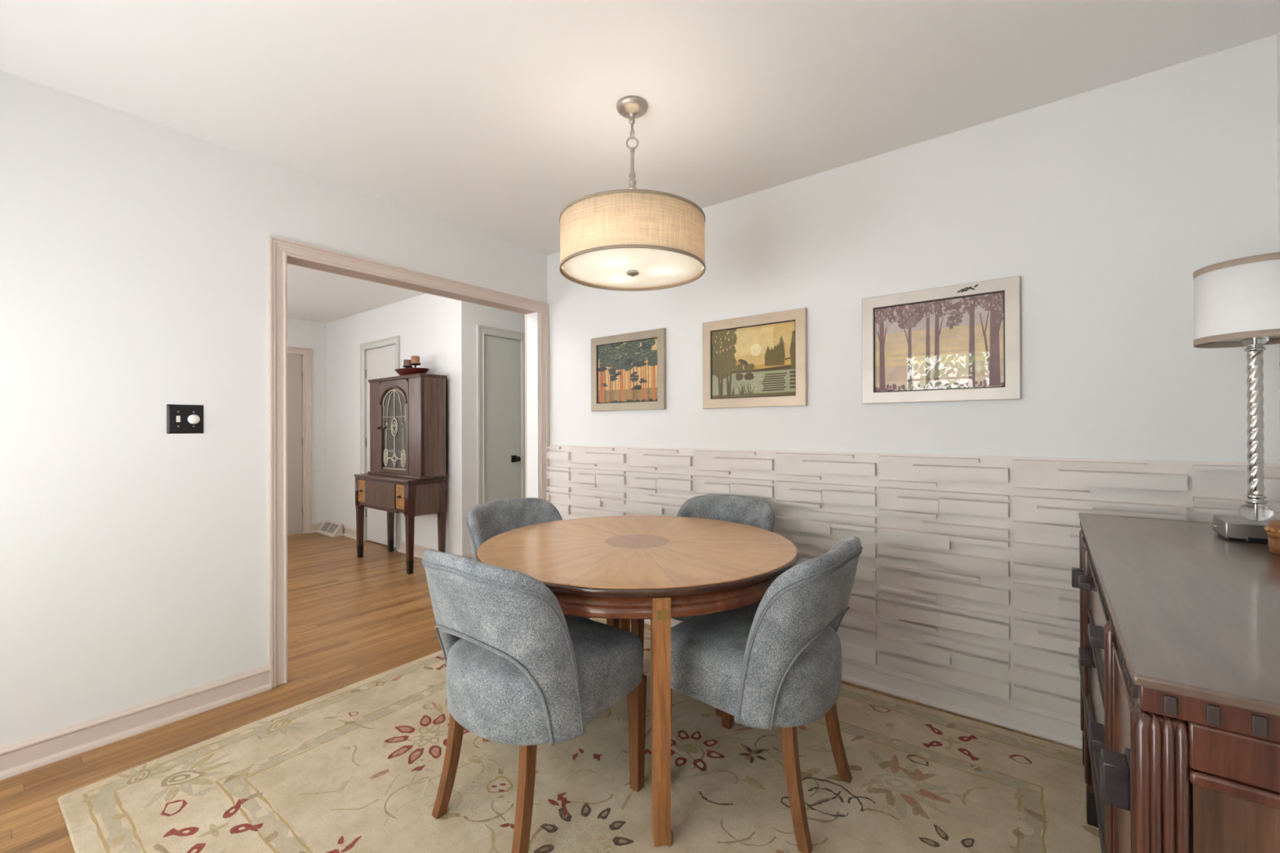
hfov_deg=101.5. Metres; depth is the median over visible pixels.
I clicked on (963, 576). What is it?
wall paneling
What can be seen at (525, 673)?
dining chair
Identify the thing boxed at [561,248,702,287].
diffuser
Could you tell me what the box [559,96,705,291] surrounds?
pendant lamp
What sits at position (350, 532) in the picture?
baseboard
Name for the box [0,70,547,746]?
wall
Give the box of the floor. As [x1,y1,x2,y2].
[0,532,1082,852]
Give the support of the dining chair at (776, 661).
on the area rug
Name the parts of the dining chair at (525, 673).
leg, backrest, leg, seat, leg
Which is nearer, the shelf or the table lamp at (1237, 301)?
the table lamp at (1237, 301)
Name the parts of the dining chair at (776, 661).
leg, leg, seat, leg, backrest, leg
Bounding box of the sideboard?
[1071,512,1279,852]
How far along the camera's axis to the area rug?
1.71 m
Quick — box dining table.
[475,515,799,846]
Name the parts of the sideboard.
door pull, corner post, door moulding, drawer pull, drawer pull, post, rail, drawer pull, drawer pull, drawer moulding, drawer, drawer, drawer moulding, post, door pull, door moulding, door, corner post, rail, panel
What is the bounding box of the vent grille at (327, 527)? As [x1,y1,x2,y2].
[320,522,338,533]
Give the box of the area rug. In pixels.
[57,617,1102,852]
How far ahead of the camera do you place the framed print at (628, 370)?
3.28 m
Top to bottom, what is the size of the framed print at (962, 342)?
0.485 m
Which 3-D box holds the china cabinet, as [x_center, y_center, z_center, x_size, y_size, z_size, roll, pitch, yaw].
[-2.165,0.387,4.689,0.988,1.654,0.375,0,0,38]
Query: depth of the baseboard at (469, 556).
4.50 m
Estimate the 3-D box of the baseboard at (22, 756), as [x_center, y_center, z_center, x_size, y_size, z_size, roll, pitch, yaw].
[-2.258,1.155,1.710,0.030,0.105,1.788,0,0,38]
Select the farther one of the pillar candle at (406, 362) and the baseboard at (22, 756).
the pillar candle at (406, 362)
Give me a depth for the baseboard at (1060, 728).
2.17 m
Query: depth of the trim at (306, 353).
5.99 m
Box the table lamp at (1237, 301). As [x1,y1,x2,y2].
[1192,252,1279,544]
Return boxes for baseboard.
[0,664,271,780]
[311,521,324,533]
[342,525,450,558]
[463,554,472,559]
[644,617,1082,749]
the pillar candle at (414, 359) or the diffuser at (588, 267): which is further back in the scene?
the pillar candle at (414, 359)
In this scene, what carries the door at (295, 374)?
in the wall at (311, 335)
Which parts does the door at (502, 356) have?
knob plate, knob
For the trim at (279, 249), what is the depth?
2.46 m
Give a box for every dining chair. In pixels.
[421,548,646,852]
[466,497,619,628]
[631,494,774,717]
[671,536,862,852]
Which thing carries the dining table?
on the area rug
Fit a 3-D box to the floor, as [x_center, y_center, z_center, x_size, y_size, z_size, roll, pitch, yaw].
[-1.450,1.238,3.117,7.485,0.060,5.200,0,0,38]
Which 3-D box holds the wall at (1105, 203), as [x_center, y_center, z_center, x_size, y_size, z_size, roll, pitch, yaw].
[-0.744,-0.013,3.944,7.385,2.440,0.175,0,0,38]
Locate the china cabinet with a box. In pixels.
[354,373,448,574]
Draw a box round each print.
[591,328,666,411]
[702,307,807,408]
[862,275,1020,404]
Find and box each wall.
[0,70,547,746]
[287,317,327,533]
[326,34,1279,555]
[473,303,524,506]
[1276,29,1279,463]
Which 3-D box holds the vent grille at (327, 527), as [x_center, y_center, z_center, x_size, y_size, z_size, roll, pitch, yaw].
[-3.522,1.145,5.925,0.340,0.081,0.065,0,0,38]
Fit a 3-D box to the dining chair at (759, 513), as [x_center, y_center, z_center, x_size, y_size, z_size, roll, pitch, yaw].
[0.319,0.771,2.485,0.542,0.831,0.572,0,0,38]
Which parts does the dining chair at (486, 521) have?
backrest, leg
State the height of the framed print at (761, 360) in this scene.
0.483 m
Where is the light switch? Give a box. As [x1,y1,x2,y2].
[166,404,203,433]
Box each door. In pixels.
[287,353,302,534]
[364,344,395,547]
[484,334,520,502]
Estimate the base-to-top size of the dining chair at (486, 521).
0.831 m
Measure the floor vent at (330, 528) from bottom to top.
0.133 m
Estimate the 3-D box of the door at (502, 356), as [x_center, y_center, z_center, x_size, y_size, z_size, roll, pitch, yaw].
[-1.251,0.190,4.796,0.114,2.017,0.427,0,0,38]
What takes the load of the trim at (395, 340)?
attached to the wall at (1105, 203)
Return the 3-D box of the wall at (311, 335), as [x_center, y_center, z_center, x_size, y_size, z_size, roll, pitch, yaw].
[-4.805,0.004,4.879,0.160,2.440,3.635,0,0,38]
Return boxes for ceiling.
[0,0,1279,323]
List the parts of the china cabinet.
leg, drawer, panel, rail, leg, arch moulding, door, drawer, panel, plinth moulding, cornice, leg, corner post, panel, leg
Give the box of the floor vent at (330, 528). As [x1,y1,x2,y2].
[316,520,342,537]
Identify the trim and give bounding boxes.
[268,235,549,688]
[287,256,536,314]
[287,346,311,533]
[360,335,400,550]
[475,324,525,505]
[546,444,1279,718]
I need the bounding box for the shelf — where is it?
[386,448,405,452]
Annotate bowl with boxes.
[394,363,430,375]
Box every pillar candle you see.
[403,359,412,366]
[410,355,419,363]
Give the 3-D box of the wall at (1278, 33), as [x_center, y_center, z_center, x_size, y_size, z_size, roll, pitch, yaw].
[0.997,-0.027,0.245,0.120,2.440,3.500,0,0,38]
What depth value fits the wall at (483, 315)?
4.69 m
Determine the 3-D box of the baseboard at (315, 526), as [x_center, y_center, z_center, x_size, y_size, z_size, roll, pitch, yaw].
[-4.763,1.171,4.771,0.030,0.105,3.515,0,0,38]
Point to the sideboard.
(1179, 651)
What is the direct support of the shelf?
attached to the china cabinet
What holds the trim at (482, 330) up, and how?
attached to the wall at (483, 315)
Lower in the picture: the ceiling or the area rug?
the area rug
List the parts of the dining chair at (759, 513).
leg, seat, leg, backrest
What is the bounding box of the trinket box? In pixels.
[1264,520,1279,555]
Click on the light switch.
(180, 419)

